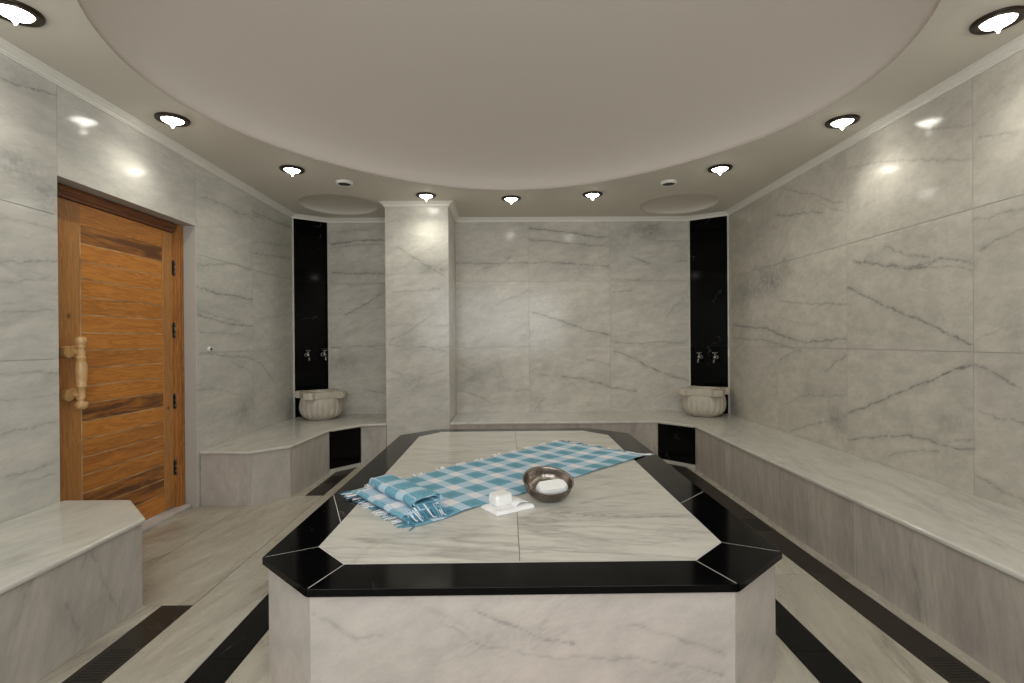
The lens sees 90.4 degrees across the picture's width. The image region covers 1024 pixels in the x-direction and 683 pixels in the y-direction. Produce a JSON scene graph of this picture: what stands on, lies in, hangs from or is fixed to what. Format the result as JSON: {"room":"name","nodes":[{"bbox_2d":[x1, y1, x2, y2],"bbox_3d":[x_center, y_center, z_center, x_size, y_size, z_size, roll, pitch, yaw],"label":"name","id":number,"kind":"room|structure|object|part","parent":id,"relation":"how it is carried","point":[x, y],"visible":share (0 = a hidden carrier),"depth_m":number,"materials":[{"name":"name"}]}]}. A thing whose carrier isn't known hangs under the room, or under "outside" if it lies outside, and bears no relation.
{"room":"spa","nodes":[
{"label":"spa","id":0,"kind":"room"},
{"bbox_2d":[0,54,292,523],"bbox_3d":[-2.406,-0.071,2.565,0.300,2.525,6.193,0,0,-1],"label":"wall","id":1,"kind":"structure","parent":0,"point":[237,247],"depth_m":2.98,"materials":[{"name":"stone"}]},
{"bbox_2d":[57,182,185,519],"bbox_3d":[-2.363,0.172,3.088,0.167,1.992,1.113,0,0,-1],"label":"door","id":2,"kind":"structure","parent":1,"relation":"in","point":[121,282],"depth_m":3.09,"materials":[{"name":"brown wood"}]},
{"bbox_3d":[-2.306,0.169,2.722,0.060,0.394,0.060,0,0,-1],"label":"handle","id":3,"kind":"part","parent":2,"relation":"part of","materials":[{"name":"brown wood"}]},
{"bbox_3d":[-2.394,0.201,3.130,0.045,1.918,0.672,0,0,-1],"label":"rail","id":4,"kind":"part","parent":2,"relation":"part of","materials":[{"name":"orange wood"}]},
{"bbox_3d":[-2.400,0.170,3.609,0.102,1.992,0.069,0,0,-1],"label":"frame","id":5,"kind":"part","parent":2,"relation":"part of","materials":[{"name":"brown wood"}]},
{"bbox_2d":[142,504,190,531],"bbox_3d":[-2.334,1.178,3.094,0.075,0.022,1.103,0,0,-1],"label":"trim","id":6,"kind":"structure","parent":1,"relation":"attached to","point":[174,511],"depth_m":3.39,"materials":[{"name":"stone"}]},
{"bbox_2d":[291,218,329,417],"bbox_3d":[-2.137,-0.233,5.403,0.378,2.110,0.036,-1,0,-36],"label":"wall","id":7,"kind":"structure","parent":0,"point":[310,239],"depth_m":5.38,"materials":[{"name":"black stone"}]},
{"bbox_2d":[304,350,310,360],"bbox_3d":[-2.131,0.144,5.310,0.053,0.114,0.121,-1,0,-36],"label":"tap","id":8,"kind":"object","parent":7,"relation":"attached to","point":[307,354],"visible":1,"depth_m":5.30,"materials":[{"name":"silver metal"}]},
{"bbox_2d":[320,350,326,359],"bbox_3d":[-1.997,0.142,5.409,0.053,0.114,0.121,-1,0,-36],"label":"tap","id":9,"kind":"object","parent":7,"relation":"attached to","point":[323,354],"visible":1,"depth_m":5.40,"materials":[{"name":"silver metal"}]},
{"bbox_2d":[385,206,456,445],"bbox_3d":[-0.908,-0.084,5.189,0.605,2.515,0.651,0,0,-1],"label":"wall column","id":10,"kind":"structure","parent":0,"point":[420,278],"depth_m":4.86,"materials":[{"name":"stone"}]},
{"bbox_2d":[327,221,688,449],"bbox_3d":[-0.085,-0.096,5.602,4.716,2.525,0.160,0,0,-1],"label":"wall","id":11,"kind":"structure","parent":0,"point":[551,316],"depth_m":5.53,"materials":[{"name":"stone"}]},
{"bbox_2d":[0,0,1023,217],"bbox_3d":[0.009,-1.527,2.583,4.592,0.390,5.913,0,0,-1],"label":"ceiling","id":12,"kind":"structure","parent":0,"point":[471,104],"depth_m":3.05,"materials":[{"name":"paint"}]},
{"bbox_2d":[0,0,45,27],"bbox_3d":[-1.978,-1.288,2.024,0.182,0.057,0.182,0,0,-1],"label":"ceiling light","id":13,"kind":"object","parent":12,"relation":"attached to","point":[16,12],"visible":1,"depth_m":2.01,"materials":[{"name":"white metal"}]},
{"bbox_3d":[-1.978,-1.287,2.024,0.119,0.054,0.119,0,0,-1],"label":"lamp shade","id":14,"kind":"part","parent":13,"relation":"part of","materials":[{"name":"white glass"}]},
{"bbox_2d":[154,112,190,127],"bbox_3d":[-2.009,-1.290,3.009,0.182,0.057,0.182,0,0,-1],"label":"ceiling light","id":15,"kind":"object","parent":12,"relation":"attached to","point":[172,119],"visible":1,"depth_m":2.98,"materials":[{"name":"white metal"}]},
{"bbox_3d":[-2.009,-1.289,3.009,0.119,0.054,0.119,0,0,-1],"label":"lamp shade","id":16,"kind":"part","parent":15,"relation":"part of","materials":[{"name":"white glass"}]},
{"bbox_2d":[279,165,304,175],"bbox_3d":[-1.685,-1.295,3.897,0.182,0.057,0.182,0,0,-1],"label":"ceiling light","id":17,"kind":"object","parent":12,"relation":"attached to","point":[291,169],"visible":1,"depth_m":3.87,"materials":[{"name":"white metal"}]},
{"bbox_3d":[-1.685,-1.294,3.897,0.119,0.054,0.119,0,0,-1],"label":"lamp shade","id":18,"kind":"part","parent":17,"relation":"part of","materials":[{"name":"white glass"}]},
{"bbox_2d":[335,179,352,186],"bbox_3d":[-1.393,-1.315,4.224,0.140,0.024,0.140,0,0,-1],"label":"ceiling vent","id":19,"kind":"object","parent":12,"relation":"in","point":[341,182],"visible":1,"depth_m":4.20,"materials":[{"name":"paint"}]},
{"bbox_2d":[416,192,435,200],"bbox_3d":[-0.781,-1.304,4.620,0.182,0.057,0.182,0,0,-1],"label":"ceiling light","id":20,"kind":"object","parent":12,"relation":"attached to","point":[424,195],"visible":1,"depth_m":4.59,"materials":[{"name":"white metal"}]},
{"bbox_3d":[-0.781,-1.302,4.620,0.119,0.054,0.119,0,0,-1],"label":"lamp shade","id":21,"kind":"part","parent":20,"relation":"part of","materials":[{"name":"white glass"}]},
{"bbox_2d":[501,195,520,203],"bbox_3d":[-0.007,-1.310,4.742,0.182,0.057,0.182,0,0,-1],"label":"ceiling light","id":22,"kind":"object","parent":12,"relation":"attached to","point":[510,198],"visible":1,"depth_m":4.71,"materials":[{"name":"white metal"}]},
{"bbox_3d":[-0.007,-1.308,4.742,0.119,0.054,0.119,0,0,-1],"label":"lamp shade","id":23,"kind":"part","parent":22,"relation":"part of","materials":[{"name":"white glass"}]},
{"bbox_2d":[582,191,602,199],"bbox_3d":[0.734,-1.315,4.628,0.182,0.057,0.182,0,0,-1],"label":"ceiling light","id":24,"kind":"object","parent":12,"relation":"attached to","point":[591,194],"visible":1,"depth_m":4.60,"materials":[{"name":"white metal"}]},
{"bbox_3d":[0.734,-1.313,4.628,0.119,0.054,0.119,0,0,-1],"label":"lamp shade","id":25,"kind":"part","parent":24,"relation":"part of","materials":[{"name":"white glass"}]},
{"bbox_2d":[660,179,676,186],"bbox_3d":[1.322,-1.335,4.289,0.140,0.024,0.140,0,0,-1],"label":"ceiling vent","id":26,"kind":"object","parent":12,"relation":"in","point":[671,182],"visible":1,"depth_m":4.26,"materials":[{"name":"paint"}]},
{"bbox_2d":[707,164,732,174],"bbox_3d":[1.615,-1.320,3.946,0.182,0.057,0.182,0,0,-1],"label":"ceiling light","id":27,"kind":"object","parent":12,"relation":"attached to","point":[720,168],"visible":1,"depth_m":3.92,"materials":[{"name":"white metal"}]},
{"bbox_3d":[1.615,-1.318,3.946,0.119,0.054,0.119,0,0,-1],"label":"lamp shade","id":28,"kind":"part","parent":27,"relation":"part of","materials":[{"name":"white glass"}]},
{"bbox_2d":[825,114,859,129],"bbox_3d":[2.017,-1.321,3.105,0.182,0.057,0.182,0,0,-1],"label":"ceiling light","id":29,"kind":"object","parent":12,"relation":"attached to","point":[842,121],"visible":1,"depth_m":3.08,"materials":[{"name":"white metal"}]},
{"bbox_3d":[2.017,-1.319,3.105,0.119,0.054,0.119,0,0,-1],"label":"lamp shade","id":30,"kind":"part","parent":29,"relation":"part of","materials":[{"name":"white glass"}]},
{"bbox_2d":[969,5,1023,34],"bbox_3d":[2.033,-1.318,2.125,0.182,0.057,0.182,0,0,-1],"label":"ceiling light","id":31,"kind":"object","parent":12,"relation":"attached to","point":[998,20],"visible":1,"depth_m":2.10,"materials":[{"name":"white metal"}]},
{"bbox_3d":[2.033,-1.317,2.125,0.119,0.054,0.119,0,0,-1],"label":"lamp shade","id":32,"kind":"part","parent":31,"relation":"part of","materials":[{"name":"white glass"}]},
{"bbox_2d":[37,447,1007,682],"bbox_3d":[-0.040,1.233,2.589,5.012,0.121,6.193,0,0,-1],"label":"floor","id":33,"kind":"structure","parent":0,"point":[203,617],"depth_m":2.17,"materials":[{"name":"stone"}]},
{"bbox_2d":[0,500,145,682],"bbox_3d":[-1.933,0.994,1.095,0.599,0.395,2.912,0,0,-1],"label":"stone bench","id":34,"kind":"object","parent":33,"relation":"on","point":[71,571],"visible":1,"depth_m":1.97,"materials":[{"name":"stone"}]},
{"bbox_3d":[-1.935,0.808,1.095,0.599,0.024,2.912,0,0,-1],"label":"seat","id":35,"kind":"part","parent":34,"relation":"part of","materials":[{"name":"stone"}]},
{"bbox_2d":[200,414,386,505],"bbox_3d":[-1.730,0.983,4.578,1.071,0.395,1.860,0,0,-1],"label":"stone bench","id":36,"kind":"object","parent":33,"relation":"on","point":[277,461],"visible":0.85,"depth_m":3.98,"materials":[{"name":"stone"}]},
{"bbox_3d":[-2.070,1.000,3.682,0.368,0.370,0.020,0,0,3],"label":"panel","id":37,"kind":"part","parent":36,"relation":"part of","materials":[{"name":"stone"}]},
{"bbox_3d":[-1.792,0.998,3.770,0.020,0.370,0.283,0,0,45],"label":"panel","id":38,"kind":"part","parent":36,"relation":"part of","materials":[{"name":"stone"}]},
{"bbox_3d":[-1.731,0.798,4.578,1.071,0.024,1.860,0,0,-1],"label":"seat","id":39,"kind":"part","parent":36,"relation":"part of","materials":[{"name":"stone"}]},
{"bbox_3d":[-1.669,0.996,4.207,0.020,0.370,0.682,0,0,4],"label":"panel","id":40,"kind":"part","parent":36,"relation":"part of","materials":[{"name":"stone"}]},
{"bbox_2d":[295,388,346,419],"bbox_3d":[-1.947,0.645,5.187,0.432,0.282,0.432,-1,0,-36],"label":"basin","id":41,"kind":"object","parent":36,"relation":"on","point":[320,404],"visible":1,"depth_m":5.04,"materials":[{"name":"beige stone"}]},
{"bbox_3d":[-1.947,0.678,5.187,0.426,0.215,0.426,0,0,9],"label":"bowl","id":42,"kind":"part","parent":41,"relation":"part of","materials":[{"name":"stone"}]},
{"bbox_3d":[-1.539,0.977,4.683,0.020,0.334,0.302,0,0,39],"label":"access panel","id":43,"kind":"part","parent":36,"relation":"part of","materials":[{"name":"black stone"}]},
{"bbox_3d":[-1.316,0.992,4.841,0.232,0.370,0.020,0,0,-13],"label":"panel","id":44,"kind":"part","parent":36,"relation":"part of","materials":[{"name":"stone"}]},
{"bbox_2d":[262,428,781,682],"bbox_3d":[0.031,0.952,2.888,1.797,0.440,2.727,0,0,-1],"label":"platform","id":45,"kind":"object","parent":33,"relation":"on","point":[638,574],"visible":0.85,"depth_m":1.61,"materials":[{"name":"stone"}]},
{"bbox_3d":[-0.717,0.973,1.649,0.317,0.416,0.020,0,0,44],"label":"panel","id":46,"kind":"part","parent":45,"relation":"part of","materials":[{"name":"stone"}]},
{"bbox_2d":[339,440,652,530],"bbox_3d":[-0.005,0.724,2.875,1.856,0.017,0.747,-1,0,-44],"label":"plaid towel","id":47,"kind":"object","parent":45,"relation":"on","point":[462,486],"visible":0.84,"depth_m":2.82,"materials":[{"name":"blue fabric"}]},
{"bbox_2d":[343,474,453,523],"bbox_3d":[-0.519,0.687,2.281,0.579,0.089,0.241,0,0,45],"label":"folded towel","id":48,"kind":"object","parent":47,"relation":"on","point":[406,500],"visible":1,"depth_m":2.18,"materials":[{"name":"blue fabric"}]},
{"bbox_2d":[480,496,534,515],"bbox_3d":[-0.019,0.719,2.245,0.203,0.029,0.147,-1,0,-33],"label":"washcloth","id":49,"kind":"object","parent":45,"relation":"on","point":[518,504],"visible":0.77,"depth_m":2.21,"materials":[{"name":"white fabric"}]},
{"bbox_2d":[489,490,511,506],"bbox_3d":[-0.051,0.695,2.255,0.090,0.048,0.076,-1,0,-37],"label":"soap bar","id":50,"kind":"object","parent":49,"relation":"on","point":[501,497],"visible":1,"depth_m":2.23,"materials":[{"name":"white"}]},
{"bbox_3d":[0.035,0.968,1.547,1.285,0.416,0.021,0,0,-1],"label":"panel","id":51,"kind":"part","parent":45,"relation":"part of","materials":[{"name":"stone"}]},
{"bbox_2d":[522,466,573,501],"bbox_3d":[0.169,0.669,2.374,0.241,0.124,0.231,0,0,-1],"label":"bowl","id":52,"kind":"object","parent":45,"relation":"on","point":[531,477],"visible":0.8,"depth_m":2.43,"materials":[{"name":"silver metal"}]},
{"bbox_2d":[536,479,567,493],"bbox_3d":[0.186,0.684,2.365,0.149,0.068,0.088,0,0,-21],"label":"soap bar","id":53,"kind":"object","parent":52,"relation":"in","point":[554,486],"visible":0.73,"depth_m":2.34,"materials":[{"name":"white"}]},
{"bbox_3d":[0.791,0.962,1.663,0.325,0.416,0.020,-1,0,-44],"label":"panel","id":54,"kind":"part","parent":45,"relation":"part of","materials":[{"name":"stone"}]},
{"bbox_2d":[450,411,1023,682],"bbox_3d":[0.864,0.969,2.598,2.876,0.395,5.867,0,0,-1],"label":"stone bench","id":55,"kind":"object","parent":33,"relation":"on","point":[951,559],"visible":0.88,"depth_m":2.50,"materials":[{"name":"stone"}]},
{"bbox_3d":[-0.145,0.983,4.883,0.897,0.370,0.020,0,0,-1],"label":"panel","id":56,"kind":"part","parent":55,"relation":"part of","materials":[{"name":"stone"}]},
{"bbox_3d":[0.855,0.976,4.892,1.096,0.370,0.020,0,0,-1],"label":"panel","id":57,"kind":"part","parent":55,"relation":"part of","materials":[{"name":"stone"}]},
{"bbox_3d":[1.542,0.954,4.759,0.020,0.334,0.349,-1,0,-44],"label":"access panel","id":58,"kind":"part","parent":55,"relation":"part of","materials":[{"name":"black stone"}]},
{"bbox_2d":[678,386,729,416],"bbox_3d":[1.969,0.616,5.205,0.432,0.282,0.432,0,0,34],"label":"basin","id":59,"kind":"object","parent":55,"relation":"on","point":[700,401],"visible":1,"depth_m":5.05,"materials":[{"name":"beige stone"}]},
{"bbox_3d":[1.970,0.649,5.205,0.426,0.215,0.426,0,0,-11],"label":"bowl","id":60,"kind":"part","parent":59,"relation":"part of","materials":[{"name":"stone"}]},
{"bbox_3d":[1.679,0.971,4.268,0.020,0.370,0.697,0,0,-1],"label":"panel","id":61,"kind":"part","parent":55,"relation":"part of","materials":[{"name":"stone"}]},
{"bbox_3d":[0.863,0.784,2.597,2.876,0.024,5.867,0,0,-1],"label":"seat","id":62,"kind":"part","parent":55,"relation":"part of","materials":[{"name":"stone"}]},
{"bbox_3d":[1.688,0.974,3.208,0.020,0.370,1.417,0,0,-1],"label":"panel","id":63,"kind":"part","parent":55,"relation":"part of","materials":[{"name":"stone"}]},
{"bbox_3d":[1.702,0.978,1.758,0.020,0.370,1.477,0,0,-1],"label":"panel","id":64,"kind":"part","parent":55,"relation":"part of","materials":[{"name":"stone"}]},
{"bbox_2d":[688,215,729,413],"bbox_3d":[2.105,-0.265,5.432,0.417,2.110,0.036,0,0,34],"label":"wall panel","id":65,"kind":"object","parent":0,"point":[708,238],"depth_m":5.41,"materials":[{"name":"black stone"}]},
{"bbox_2d":[696,352,702,362],"bbox_3d":[1.996,0.168,5.417,0.053,0.114,0.121,0,0,34],"label":"tap","id":66,"kind":"object","parent":65,"relation":"attached to","point":[699,356],"visible":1,"depth_m":5.41,"materials":[{"name":"silver metal"}]},
{"bbox_2d":[712,352,718,362],"bbox_3d":[2.127,0.167,5.328,0.053,0.114,0.121,0,0,34],"label":"tap","id":67,"kind":"object","parent":65,"relation":"attached to","point":[715,356],"visible":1,"depth_m":5.32,"materials":[{"name":"silver metal"}]},
{"bbox_2d":[729,50,1023,510],"bbox_3d":[2.376,-0.107,2.608,0.160,2.525,6.193,0,0,-1],"label":"wall","id":68,"kind":"structure","parent":0,"point":[876,293],"depth_m":2.97,"materials":[{"name":"stone"}]},
{"bbox_2d":[0,34,1023,222],"bbox_3d":[0.011,-1.313,2.583,4.552,0.044,5.873,0,0,-1],"label":"trim","id":69,"kind":"structure","parent":68,"relation":"attached to","point":[1013,47],"depth_m":3.33,"materials":[{"name":"paint"}]}
]}

